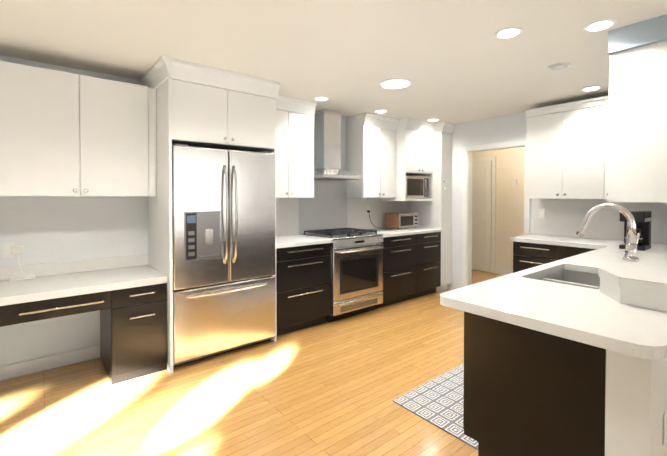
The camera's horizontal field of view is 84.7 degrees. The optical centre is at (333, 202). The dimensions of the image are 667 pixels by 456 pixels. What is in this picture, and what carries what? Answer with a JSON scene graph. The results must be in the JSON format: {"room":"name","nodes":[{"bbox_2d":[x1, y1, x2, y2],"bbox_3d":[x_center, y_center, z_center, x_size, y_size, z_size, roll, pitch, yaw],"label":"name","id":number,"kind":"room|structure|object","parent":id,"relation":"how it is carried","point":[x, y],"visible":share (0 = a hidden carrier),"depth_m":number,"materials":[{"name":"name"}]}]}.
{"room":"kitchen","nodes":[
{"label":"kitchen","id":0,"kind":"room"},
{"bbox_2d":[0,55,373,366],"bbox_3d":[-2.018,0.107,3.127,8.750,2.400,0.100,-1,1,-39],"label":"wall","id":1,"kind":"structure","parent":0,"point":[48,229],"depth_m":2.95,"materials":[{"name":"paint"}]},
{"bbox_2d":[1,243,13,258],"bbox_3d":[-2.429,0.356,2.725,0.070,0.115,0.008,-1,1,-39],"label":"outlet","id":2,"kind":"object","parent":1,"relation":"attached to","point":[6,251],"visible":0.96,"depth_m":2.72,"materials":[{"name":"white plastic"}]},
{"bbox_2d":[0,345,99,380],"bbox_3d":[-3.638,1.280,1.753,4.278,0.100,0.012,-1,1,-39],"label":"baseboard","id":3,"kind":"structure","parent":1,"relation":"attached to","point":[40,364],"depth_m":2.88,"materials":[{"name":"white wood"}]},
{"bbox_2d":[0,61,148,196],"bbox_3d":[-1.986,-0.504,2.844,0.935,0.910,0.360,-1,1,-39],"label":"upper cabinet","id":4,"kind":"object","parent":1,"relation":"attached to","point":[64,134],"visible":1,"depth_m":2.69,"materials":[{"name":"white wood"}]},
{"bbox_2d":[148,88,156,196],"bbox_3d":[-1.611,-0.503,3.173,0.059,0.898,0.323,-1,1,-39],"label":"filler panel","id":5,"kind":"object","parent":1,"relation":"attached to","point":[152,185],"visible":0.64,"depth_m":3.05,"materials":[{"name":"white wood"}]},
{"bbox_2d":[139,55,279,372],"bbox_3d":[-1.107,0.104,3.320,1.011,2.398,0.748,-1,1,-39],"label":"cabinet","id":6,"kind":"object","parent":1,"relation":"attached to","point":[199,105],"visible":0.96,"depth_m":3.00,"materials":[{"name":"white wood"}]},
{"bbox_2d":[276,95,316,197],"bbox_3d":[-0.566,-0.579,3.986,0.676,1.053,0.380,-1,1,-39],"label":"upper cabinet","id":7,"kind":"object","parent":1,"relation":"attached to","point":[294,147],"visible":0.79,"depth_m":3.92,"materials":[{"name":"white wood"}]},
{"bbox_2d":[314,109,361,180],"bbox_3d":[-0.015,-0.697,4.408,0.610,0.831,0.418,-1,1,-39],"label":"range hood","id":8,"kind":"object","parent":1,"relation":"attached to","point":[327,144],"visible":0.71,"depth_m":4.38,"materials":[{"name":"metal"}]},
{"bbox_2d":[276,180,406,235],"bbox_3d":[0.088,0.023,4.767,2.664,0.688,0.010,-1,1,-39],"label":"backsplash","id":9,"kind":"structure","parent":1,"relation":"attached to","point":[329,205],"depth_m":4.66,"materials":[{"name":"stone"}]},
{"bbox_2d":[346,113,399,197],"bbox_3d":[0.525,-0.594,4.874,0.621,1.053,0.380,-1,1,-39],"label":"upper cabinet","id":10,"kind":"object","parent":1,"relation":"attached to","point":[370,149],"visible":1,"depth_m":4.72,"materials":[{"name":"white wood"}]},
{"bbox_2d":[366,206,379,227],"bbox_3d":[0.593,0.199,5.102,0.291,0.321,0.111,-1,1,-39],"label":"outlet","id":11,"kind":"object","parent":1,"relation":"attached to","point":[367,209],"visible":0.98,"depth_m":5.05,"materials":[{"name":"white plastic"}]},
{"bbox_2d":[379,117,435,200],"bbox_3d":[1.050,-0.577,5.206,0.605,1.098,0.528,-1,1,-39],"label":"upper cabinet","id":12,"kind":"object","parent":1,"relation":"attached to","point":[414,155],"visible":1,"depth_m":4.98,"materials":[{"name":"white wood"}]},
{"bbox_2d":[0,269,503,455],"bbox_3d":[0.232,1.361,1.691,10.600,0.060,8.200,-1,1,-39],"label":"floor","id":13,"kind":"structure","parent":0,"point":[336,387],"depth_m":2.45,"materials":[{"name":"brown wood"}]},
{"bbox_2d":[0,254,167,384],"bbox_3d":[-2.260,0.898,2.452,2.006,0.840,0.659,-1,1,-39],"label":"desk unit","id":14,"kind":"object","parent":13,"relation":"on","point":[126,296],"visible":1,"depth_m":2.71,"materials":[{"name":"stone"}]},
{"bbox_2d":[9,245,34,280],"bbox_3d":[-2.335,0.448,2.747,0.150,0.250,0.082,-1,1,-39],"label":"dock","id":15,"kind":"object","parent":14,"relation":"on","point":[17,250],"visible":0.94,"depth_m":2.73,"materials":[{"name":"white plastic"}]},
{"bbox_2d":[172,144,275,366],"bbox_3d":[-1.069,0.419,3.329,0.896,1.768,0.733,-1,1,-39],"label":"fridge","id":16,"kind":"object","parent":13,"relation":"on","point":[223,238],"visible":0.96,"depth_m":3.05,"materials":[{"name":"silver metal"}]},
{"bbox_2d":[276,243,329,335],"bbox_3d":[-0.479,0.860,3.902,0.676,0.868,0.656,-1,1,-39],"label":"base cabinet","id":17,"kind":"object","parent":13,"relation":"on","point":[302,287],"visible":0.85,"depth_m":3.67,"materials":[{"name":"black wood"}]},
{"bbox_2d":[299,228,383,321],"bbox_3d":[0.104,0.809,4.334,0.766,0.956,0.716,-1,1,-39],"label":"range","id":18,"kind":"object","parent":13,"relation":"on","point":[356,271],"visible":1,"depth_m":4.08,"materials":[{"name":"metal"}]},
{"bbox_2d":[376,232,440,308],"bbox_3d":[0.854,0.842,4.988,1.214,0.868,0.656,-1,1,-39],"label":"base cabinet","id":19,"kind":"object","parent":13,"relation":"on","point":[411,266],"visible":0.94,"depth_m":4.73,"materials":[{"name":"black wood"}]},
{"bbox_2d":[276,227,441,248],"bbox_3d":[0.286,0.393,4.529,2.664,0.040,0.638,-1,1,-39],"label":"countertop","id":20,"kind":"structure","parent":19,"relation":"on","point":[284,241],"depth_m":4.13,"materials":[{"name":"stone"}]},
{"bbox_2d":[385,212,417,229],"bbox_3d":[0.977,0.252,5.177,0.420,0.219,0.306,-1,1,-39],"label":"toaster oven","id":21,"kind":"object","parent":20,"relation":"on","point":[398,220],"visible":1,"depth_m":5.06,"materials":[{"name":"silver metal"}]},
{"bbox_2d":[407,122,455,291],"bbox_3d":[1.435,0.069,5.440,0.269,2.398,0.668,-1,1,-39],"label":"pantry","id":22,"kind":"object","parent":13,"relation":"on","point":[436,212],"visible":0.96,"depth_m":5.22,"materials":[{"name":"white wood"}]},
{"bbox_2d":[393,363,477,449],"bbox_3d":[1.325,1.308,2.755,1.860,0.008,0.670,-1,1,-39],"label":"rug","id":23,"kind":"object","parent":13,"relation":"on","point":[438,401],"visible":0.23,"depth_m":2.40,"materials":[{"name":"white fabric"}]},
{"bbox_2d":[463,311,605,455],"bbox_3d":[0.970,0.897,1.687,0.450,0.868,0.574,-1,1,-39],"label":"base cabinet","id":24,"kind":"object","parent":13,"relation":"on","point":[529,392],"depth_m":1.52,"materials":[{"name":"black wood"}]},
{"bbox_2d":[440,200,666,359],"bbox_3d":[1.970,0.324,2.412,3.268,0.655,0.810,-1,1,-39],"label":"countertop","id":25,"kind":"structure","parent":24,"relation":"on","point":[573,303],"depth_m":1.19,"materials":[{"name":"stone"}]},
{"bbox_2d":[538,209,544,218],"bbox_3d":[2.473,0.129,4.353,0.008,0.115,0.070,-1,1,-39],"label":"outlet","id":26,"kind":"object","parent":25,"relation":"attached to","point":[541,213],"visible":1,"depth_m":4.35,"materials":[{"name":"white plastic"}]},
{"bbox_2d":[576,203,639,260],"bbox_3d":[1.512,0.152,2.025,0.100,0.301,0.290,-1,1,-39],"label":"faucet","id":27,"kind":"object","parent":25,"relation":"on","point":[632,240],"visible":1,"depth_m":1.93,"materials":[{"name":"silver metal"}]},
{"bbox_2d":[619,210,651,250],"bbox_3d":[2.590,0.233,3.147,0.281,0.325,0.174,-1,1,-39],"label":"coffee maker","id":28,"kind":"object","parent":25,"relation":"on","point":[643,219],"visible":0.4,"depth_m":3.12,"materials":[{"name":"black plastic"}]},
{"bbox_2d":[513,241,595,272],"bbox_3d":[2.484,0.860,3.876,0.634,0.868,0.902,-1,1,-39],"label":"base cabinet","id":29,"kind":"object","parent":13,"relation":"on","point":[527,255],"visible":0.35,"depth_m":3.84,"materials":[{"name":"black wood"}]},
{"bbox_2d":[0,0,666,123],"bbox_3d":[0.232,-1.099,1.650,10.600,0.060,8.200,-1,1,-39],"label":"ceiling","id":30,"kind":"structure","parent":0,"point":[456,61],"depth_m":2.50,"materials":[{"name":"paint"}]},
{"bbox_2d":[313,97,328,100],"bbox_3d":[-0.129,-1.102,3.884,0.170,0.004,0.170,-1,1,-39],"label":"recessed light","id":31,"kind":"object","parent":30,"relation":"in","point":[321,98],"visible":1,"depth_m":3.87,"materials":[{"name":"white"}]},
{"bbox_2d":[374,110,387,112],"bbox_3d":[0.576,-1.112,4.458,0.170,0.004,0.170,-1,1,-39],"label":"recessed light","id":32,"kind":"object","parent":30,"relation":"in","point":[380,111],"visible":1,"depth_m":4.45,"materials":[{"name":"white"}]},
{"bbox_2d":[378,78,412,88],"bbox_3d":[0.572,-1.092,3.371,0.320,0.007,0.320,-1,1,-39],"label":"recessed light","id":33,"kind":"object","parent":30,"relation":"in","point":[397,83],"visible":0.98,"depth_m":3.34,"materials":[{"name":"white"}]},
{"bbox_2d":[494,27,522,38],"bbox_3d":[1.111,-1.076,2.328,0.170,0.004,0.170,-1,1,-39],"label":"recessed light","id":34,"kind":"object","parent":30,"relation":"in","point":[509,32],"visible":1,"depth_m":2.32,"materials":[{"name":"white"}]},
{"bbox_2d":[547,63,571,70],"bbox_3d":[1.806,-1.085,2.932,0.170,0.006,0.170,-1,1,-39],"label":"ceiling vent","id":35,"kind":"object","parent":30,"relation":"in","point":[560,66],"visible":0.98,"depth_m":2.93,"materials":[{"name":"white"}]},
{"bbox_2d":[581,86,601,90],"bbox_3d":[2.477,-1.096,3.517,0.170,0.004,0.170,-1,1,-39],"label":"recessed light","id":36,"kind":"object","parent":30,"relation":"in","point":[591,88],"visible":1,"depth_m":3.50,"materials":[{"name":"white"}]},
{"bbox_2d":[583,19,616,31],"bbox_3d":[1.620,-1.075,2.226,0.170,0.004,0.170,-1,1,-39],"label":"recessed light","id":37,"kind":"object","parent":30,"relation":"in","point":[600,25],"visible":1,"depth_m":2.21,"materials":[{"name":"white"}]},
{"bbox_2d":[472,147,524,269],"bbox_3d":[3.121,0.054,6.278,0.100,2.400,4.500,-1,1,-39],"label":"wall","id":38,"kind":"structure","parent":0,"point":[510,162],"depth_m":6.33,"materials":[{"name":"paint"}]},
{"bbox_2d":[472,161,491,271],"bbox_3d":[2.546,0.240,6.819,0.106,1.990,0.780,-1,1,-39],"label":"hall door","id":39,"kind":"structure","parent":38,"relation":"in","point":[481,210],"depth_m":6.65,"materials":[{"name":"white wood"}]},
{"bbox_2d":[472,156,495,272],"bbox_3d":[2.581,0.210,6.847,0.018,2.070,0.920,-1,1,-39],"label":"door frame","id":40,"kind":"structure","parent":38,"relation":"attached to","point":[493,234],"depth_m":6.51,"materials":[{"name":"white wood"}]},
{"bbox_2d":[473,267,512,274],"bbox_3d":[3.076,1.205,6.261,0.012,0.100,4.300,-1,1,-39],"label":"baseboard","id":41,"kind":"structure","parent":38,"relation":"attached to","point":[497,270],"depth_m":6.40,"materials":[{"name":"white wood"}]},
{"bbox_2d":[511,179,516,184],"bbox_3d":[3.075,-0.345,6.228,0.023,0.100,0.090,-1,1,-39],"label":"thermostat","id":42,"kind":"object","parent":38,"relation":"attached to","point":[513,182],"visible":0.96,"depth_m":6.21,"materials":[{"name":"white plastic"}]},
{"bbox_2d":[447,107,607,289],"bbox_3d":[3.420,0.104,3.298,0.100,2.400,6.500,-1,1,-39],"label":"wall","id":43,"kind":"structure","parent":0,"point":[459,138],"depth_m":5.13,"materials":[{"name":"paint"}]},
{"bbox_2d":[462,139,529,286],"bbox_3d":[2.152,0.248,4.848,0.120,2.060,0.900,-1,1,-39],"label":"door frame","id":44,"kind":"structure","parent":43,"relation":"attached to","point":[467,222],"depth_m":5.12,"materials":[{"name":"white wood"}]},
{"bbox_2d":[525,96,604,198],"bbox_3d":[2.548,-0.544,3.983,0.370,1.002,0.740,-1,1,-39],"label":"upper cabinet","id":45,"kind":"object","parent":43,"relation":"attached to","point":[566,152],"visible":1,"depth_m":3.86,"materials":[{"name":"white wood"}]},
{"bbox_2d":[604,96,608,198],"bbox_3d":[2.911,-0.536,3.537,0.370,1.002,0.406,-1,1,-39],"label":"filler panel","id":46,"kind":"object","parent":43,"relation":"attached to","point":[606,98],"visible":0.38,"depth_m":3.59,"materials":[{"name":"white wood"}]},
{"bbox_2d":[605,349,666,455],"bbox_3d":[1.144,0.903,1.375,0.325,0.866,0.125,-1,1,-39],"label":"wall","id":47,"kind":"structure","parent":0,"point":[636,399],"depth_m":1.27,"materials":[{"name":"white paint"}]},
{"bbox_2d":[663,409,666,445],"bbox_3d":[1.239,0.834,1.364,0.070,0.115,0.006,-1,1,-39],"label":"outlet","id":48,"kind":"object","parent":47,"relation":"attached to","point":[664,428],"visible":1,"depth_m":1.34,"materials":[{"name":"white plastic"}]},
{"bbox_2d":[608,14,666,53],"bbox_3d":[2.553,-1.019,2.774,1.878,0.138,0.311,-1,1,-39],"label":"wall","id":49,"kind":"structure","parent":0,"point":[640,34],"depth_m":2.19,"materials":[{"name":"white paint"}]},
{"bbox_3d":[2.693,0.115,2.623,1.880,2.400,0.125,-1,1,-39],"label":"wall","id":50,"kind":"structure","parent":0,"visible":0},
{"bbox_2d":[608,40,666,202],"bbox_3d":[2.143,-0.474,2.448,0.760,0.935,0.310,-1,1,-39],"label":"upper cabinet","id":51,"kind":"object","parent":50,"relation":"attached to","point":[637,151],"visible":1,"depth_m":2.20,"materials":[{"name":"white wood"}]}
]}

